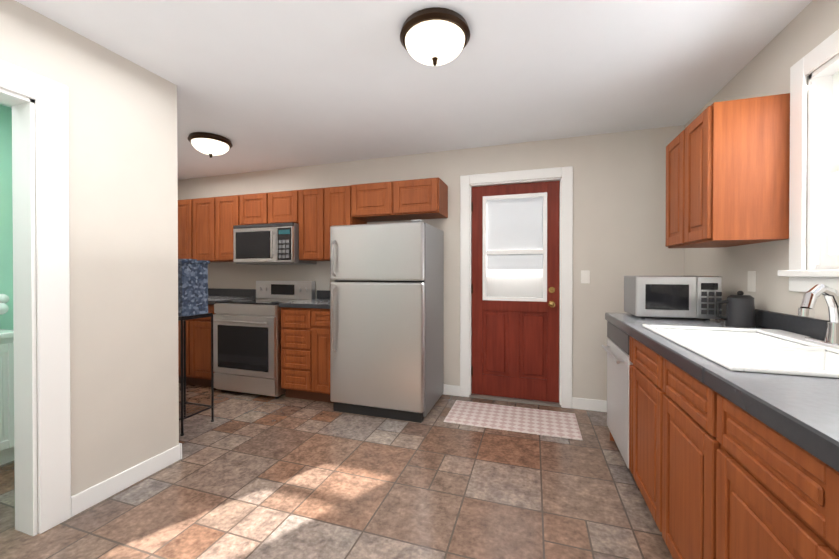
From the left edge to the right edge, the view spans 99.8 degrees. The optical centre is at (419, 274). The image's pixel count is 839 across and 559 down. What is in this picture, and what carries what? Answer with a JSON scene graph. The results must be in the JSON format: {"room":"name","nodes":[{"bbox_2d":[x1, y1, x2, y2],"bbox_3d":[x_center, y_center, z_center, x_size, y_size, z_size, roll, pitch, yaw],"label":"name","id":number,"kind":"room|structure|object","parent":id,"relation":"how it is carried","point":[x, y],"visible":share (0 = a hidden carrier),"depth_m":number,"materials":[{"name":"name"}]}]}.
{"room":"kitchen","nodes":[
{"label":"kitchen","id":0,"kind":"room"},
{"bbox_2d":[0,105,12,329],"bbox_3d":[-3.623,-0.001,0.792,0.120,2.410,3.860,0,0,18],"label":"wall","id":1,"kind":"structure","parent":0,"point":[6,251],"depth_m":2.56,"materials":[{"name":"green paint"}]},
{"bbox_2d":[0,0,178,503],"bbox_3d":[-2.225,0.001,0.404,0.120,2.410,3.980,0,0,18],"label":"wall","id":2,"kind":"structure","parent":0,"point":[123,256],"depth_m":1.94,"materials":[{"name":"beige paint"}]},
{"bbox_2d":[0,60,70,535],"bbox_3d":[-1.949,0.142,1.259,0.156,2.118,1.051,0,0,18],"label":"door frame","id":3,"kind":"structure","parent":2,"relation":"attached to","point":[40,135],"depth_m":1.65,"materials":[{"name":"white wood"}]},
{"bbox_2d":[71,444,179,516],"bbox_3d":[-1.639,1.146,2.005,0.012,0.100,0.549,0,0,18],"label":"baseboard","id":4,"kind":"structure","parent":2,"relation":"attached to","point":[98,493],"depth_m":1.96,"materials":[{"name":"white wood"}]},
{"bbox_2d":[179,443,181,458],"bbox_3d":[-2.703,1.141,2.663,2.442,0.100,0.017,0,0,18],"label":"baseboard","id":5,"kind":"structure","parent":2,"relation":"attached to","point":[179,443],"depth_m":2.29,"materials":[{"name":"white wood"}]},
{"bbox_2d":[0,383,672,558],"bbox_3d":[-1.466,1.232,1.071,6.180,0.060,6.100,0,0,18],"label":"floor","id":6,"kind":"structure","parent":0,"point":[255,476],"depth_m":1.91,"materials":[{"name":"tile"}]},
{"bbox_2d":[0,329,13,464],"bbox_3d":[-2.874,0.729,2.026,0.545,0.934,0.680,0,0,18],"label":"bathroom vanity","id":7,"kind":"object","parent":6,"relation":"on","point":[6,396],"visible":0.56,"depth_m":2.20,"materials":[{"name":"white wood"}]},
{"bbox_2d":[0,294,8,314],"bbox_3d":[-2.738,0.235,2.265,0.156,0.245,0.155,0,0,18],"label":"flower vase","id":8,"kind":"object","parent":7,"relation":"on","point":[4,300],"visible":1,"depth_m":2.28,"materials":[{"name":"white ceramic"}]},
{"bbox_2d":[178,319,193,384],"bbox_3d":[-2.511,0.742,4.070,0.513,0.880,0.620,0,0,18],"label":"base cabinet","id":9,"kind":"object","parent":6,"relation":"on","point":[189,323],"depth_m":3.73,"materials":[{"name":"brown wood"}]},
{"bbox_2d":[178,313,213,435],"bbox_3d":[-1.865,0.750,2.793,0.325,0.880,0.286,0,0,18],"label":"metal stand","id":10,"kind":"object","parent":6,"relation":"on","point":[182,320],"visible":0.65,"depth_m":2.86,"materials":[{"name":"grey metal"}]},
{"bbox_2d":[178,259,209,315],"bbox_3d":[-1.865,0.093,2.789,0.284,0.435,0.244,0,0,18],"label":"storage bin","id":11,"kind":"object","parent":10,"relation":"on","point":[192,286],"visible":0.69,"depth_m":2.73,"materials":[{"name":"blue fabric"}]},
{"bbox_2d":[194,304,215,386],"bbox_3d":[-2.180,0.742,3.963,0.447,0.880,0.620,0,0,18],"label":"base cabinet","id":12,"kind":"object","parent":6,"relation":"on","point":[198,351],"depth_m":3.67,"materials":[{"name":"brown wood"}]},
{"bbox_2d":[208,296,255,303],"bbox_3d":[-2.695,0.281,4.119,1.525,0.040,0.634,0,0,18],"label":"countertop","id":13,"kind":"structure","parent":12,"relation":"on","point":[211,299],"depth_m":3.92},
{"bbox_2d":[213,281,314,398],"bbox_3d":[-1.622,0.626,3.709,0.752,1.115,0.707,0,0,18],"label":"range","id":14,"kind":"object","parent":6,"relation":"on","point":[246,345],"visible":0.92,"depth_m":3.43,"materials":[{"name":"silver metal"}]},
{"bbox_2d":[279,290,332,402],"bbox_3d":[-0.953,0.680,3.559,0.595,1.010,0.635,0,0,18],"label":"base cabinet","id":15,"kind":"object","parent":6,"relation":"on","point":[305,349],"visible":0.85,"depth_m":3.29,"materials":[{"name":"brown wood"}]},
{"bbox_2d":[330,219,443,422],"bbox_3d":[-0.280,0.371,3.232,0.845,1.633,0.746,0,0,18],"label":"refrigerator","id":16,"kind":"object","parent":6,"relation":"on","point":[387,323],"visible":1,"depth_m":2.94,"materials":[{"name":"silver metal"}]},
{"bbox_2d":[443,400,582,439],"bbox_3d":[0.760,1.185,2.937,1.030,0.008,0.500,0,0,18],"label":"door mat","id":17,"kind":"object","parent":6,"relation":"on","point":[535,421],"visible":1,"depth_m":2.89,"materials":[{"name":"pink fabric"}]},
{"bbox_2d":[602,321,638,489],"bbox_3d":[1.549,0.764,2.168,0.704,0.860,0.597,0,0,18],"label":"dishwasher","id":18,"kind":"object","parent":6,"relation":"on","point":[616,349],"visible":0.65,"depth_m":2.18,"materials":[{"name":"white painted metal"}]},
{"bbox_2d":[697,384,800,558],"bbox_3d":[1.118,0.764,0.751,0.660,0.880,0.526,0,0,18],"label":"base cabinet","id":19,"kind":"object","parent":6,"relation":"on","point":[725,463],"depth_m":0.90,"materials":[{"name":"brown wood"}]},
{"bbox_2d":[605,313,838,479],"bbox_3d":[0.995,0.313,0.391,0.675,0.052,4.330,0,0,18],"label":"countertop","id":20,"kind":"structure","parent":19,"relation":"on","point":[801,410],"depth_m":0.88,"materials":[{"name":"grey laminate"}]},
{"bbox_2d":[624,276,721,319],"bbox_3d":[1.609,0.139,2.287,0.440,0.265,0.322,0,0,18],"label":"countertop microwave","id":21,"kind":"object","parent":20,"relation":"on","point":[677,296],"visible":1,"depth_m":2.14,"materials":[{"name":"silver metal"}]},
{"bbox_2d":[716,291,755,326],"bbox_3d":[1.712,0.180,1.918,0.170,0.189,0.124,0,0,18],"label":"kettle","id":22,"kind":"object","parent":20,"relation":"on","point":[740,309],"visible":1,"depth_m":1.88,"materials":[{"name":"grey metal"}]},
{"bbox_2d":[642,324,838,377],"bbox_3d":[1.319,0.367,1.364,0.578,0.206,0.886,0,0,18],"label":"double-bowl sink","id":23,"kind":"object","parent":20,"relation":"in","point":[746,349],"visible":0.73,"depth_m":1.35,"materials":[{"name":"white ceramic"}]},
{"bbox_2d":[798,284,838,347],"bbox_3d":[1.475,0.148,1.292,0.227,0.232,0.338,0,0,18],"label":"faucet","id":24,"kind":"object","parent":20,"relation":"on","point":[809,300],"visible":1,"depth_m":1.29,"materials":[{"name":"silver metal"}]},
{"bbox_2d":[801,452,838,558],"bbox_3d":[0.967,0.767,0.282,0.660,0.880,0.592,0,0,18],"label":"base cabinet","id":25,"kind":"object","parent":6,"relation":"on","point":[819,488],"depth_m":0.66,"materials":[{"name":"brown wood"}]},
{"bbox_2d":[0,0,811,179],"bbox_3d":[-1.466,-1.238,1.054,6.180,0.060,6.100,0,0,18],"label":"ceiling","id":26,"kind":"structure","parent":0,"point":[263,85],"depth_m":2.07,"materials":[{"name":"white paint"}]},
{"bbox_2d":[188,132,232,157],"bbox_3d":[-1.881,-1.138,3.185,0.350,0.167,0.350,0,0,18],"label":"ceiling light","id":27,"kind":"object","parent":26,"relation":"attached to","point":[210,144],"visible":1,"depth_m":3.09,"materials":[{"name":"white glass"}]},
{"bbox_2d":[400,7,469,65],"bbox_3d":[0.077,-1.128,1.765,0.350,0.167,0.350,0,0,18],"label":"ceiling light","id":28,"kind":"object","parent":26,"relation":"attached to","point":[434,36],"visible":1,"depth_m":1.67,"materials":[{"name":"white glass"}]},
{"bbox_2d":[178,125,684,400],"bbox_3d":[-0.572,-0.022,3.832,6.020,2.410,0.120,0,0,18],"label":"wall","id":29,"kind":"structure","parent":0,"point":[619,206],"depth_m":3.13,"materials":[{"name":"beige paint"}]},
{"bbox_2d":[178,199,197,259],"bbox_3d":[-2.768,-0.517,4.292,0.557,0.726,0.340,0,0,18],"label":"upper cabinet","id":30,"kind":"object","parent":29,"relation":"attached to","point":[187,245],"depth_m":4.10,"materials":[{"name":"brown wood"}]},
{"bbox_2d":[194,197,217,261],"bbox_3d":[-2.404,-0.517,4.175,0.472,0.726,0.340,0,0,18],"label":"upper cabinet","id":31,"kind":"object","parent":29,"relation":"attached to","point":[205,228],"depth_m":4.00,"materials":[{"name":"brown wood"}]},
{"bbox_2d":[218,195,239,261],"bbox_3d":[-2.112,-0.516,4.080,0.406,0.726,0.340,0,0,18],"label":"upper cabinet","id":32,"kind":"object","parent":29,"relation":"attached to","point":[228,206],"depth_m":3.91,"materials":[{"name":"brown wood"}]},
{"bbox_2d":[208,288,255,295],"bbox_3d":[-2.601,0.214,4.411,1.525,0.090,0.020,0,0,18],"label":"backsplash","id":33,"kind":"structure","parent":29,"relation":"attached to","point":[211,291],"depth_m":4.30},
{"bbox_2d":[240,190,298,224],"bbox_3d":[-1.557,-0.707,3.900,0.760,0.340,0.340,0,0,18],"label":"upper cabinet","id":34,"kind":"object","parent":29,"relation":"attached to","point":[271,207],"visible":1,"depth_m":3.73,"materials":[{"name":"brown wood"}]},
{"bbox_2d":[233,222,316,264],"bbox_3d":[-1.576,-0.323,3.843,0.752,0.412,0.465,0,0,18],"label":"microwave","id":35,"kind":"object","parent":34,"relation":"attached to","point":[267,244],"visible":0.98,"depth_m":3.65,"materials":[{"name":"silver metal"}]},
{"bbox_2d":[299,185,366,260],"bbox_3d":[-0.903,-0.513,3.690,0.615,0.725,0.340,0,0,18],"label":"upper cabinet","id":36,"kind":"object","parent":29,"relation":"attached to","point":[322,211],"visible":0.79,"depth_m":3.54,"materials":[{"name":"brown wood"}]},
{"bbox_2d":[351,177,447,221],"bbox_3d":[-0.195,-0.717,3.450,0.880,0.315,0.360,0,0,18],"label":"upper cabinet","id":37,"kind":"object","parent":29,"relation":"attached to","point":[426,198],"visible":1,"depth_m":3.29,"materials":[{"name":"brown wood"}]},
{"bbox_2d":[443,384,459,395],"bbox_3d":[-1.472,1.132,4.058,3.928,0.100,0.012,0,0,18],"label":"baseboard","id":38,"kind":"structure","parent":29,"relation":"attached to","point":[453,390],"depth_m":3.48,"materials":[{"name":"white wood"}]},
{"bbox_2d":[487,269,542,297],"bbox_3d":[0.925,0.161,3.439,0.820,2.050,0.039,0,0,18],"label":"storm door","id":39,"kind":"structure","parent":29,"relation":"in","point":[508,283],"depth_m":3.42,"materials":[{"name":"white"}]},
{"bbox_2d":[471,181,559,402],"bbox_3d":[0.884,0.154,3.319,0.801,2.022,0.122,0,0,18],"label":"back door","id":40,"kind":"structure","parent":29,"relation":"in","point":[515,347],"depth_m":3.33,"materials":[{"name":"brown wood"}]},
{"bbox_2d":[460,166,572,408],"bbox_3d":[0.896,0.111,3.349,1.010,2.150,0.138,0,0,18],"label":"door frame","id":41,"kind":"structure","parent":29,"relation":"attached to","point":[565,264],"depth_m":3.24,"materials":[{"name":"white wood"}]},
{"bbox_2d":[581,270,589,283],"bbox_3d":[1.458,0.018,3.105,0.072,0.116,0.014,0,0,18],"label":"switch plate","id":42,"kind":"object","parent":29,"relation":"attached to","point":[585,276],"visible":1,"depth_m":3.11,"materials":[{"name":"white plastic"}]},
{"bbox_2d":[572,397,606,411],"bbox_3d":[1.756,1.139,3.014,0.838,0.100,0.015,0,0,18],"label":"baseboard","id":43,"kind":"structure","parent":29,"relation":"attached to","point":[577,403],"depth_m":3.10,"materials":[{"name":"white wood"}]},
{"bbox_2d":[684,0,838,320],"bbox_3d":[1.341,0.003,0.156,0.120,2.410,5.700,0,0,18],"label":"wall","id":44,"kind":"structure","parent":0,"point":[806,30],"depth_m":1.83,"materials":[{"name":"beige paint"}]},
{"bbox_2d":[665,93,789,247],"bbox_3d":[1.705,-0.520,2.021,0.330,0.690,0.620,0,0,18],"label":"upper cabinet","id":45,"kind":"object","parent":44,"relation":"attached to","point":[727,173],"visible":1,"depth_m":1.75,"materials":[{"name":"brown wood"}]},
{"bbox_2d":[747,271,755,291],"bbox_3d":[1.863,0.036,1.984,0.008,0.116,0.072,0,0,18],"label":"outlet","id":46,"kind":"object","parent":44,"relation":"attached to","point":[751,281],"depth_m":1.98,"materials":[{"name":"white plastic"}]},
{"bbox_2d":[722,304,828,337],"bbox_3d":[1.307,0.242,0.290,0.020,0.090,4.330,0,0,18],"label":"backsplash","id":47,"kind":"structure","parent":44,"relation":"attached to","point":[811,327],"depth_m":1.66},
{"bbox_2d":[778,29,838,291],"bbox_3d":[1.665,-0.449,1.238,0.170,1.060,0.925,0,0,18],"label":"window","id":48,"kind":"structure","parent":44,"relation":"in","point":[823,192],"depth_m":1.56,"materials":[{"name":"white wood"}]}
]}

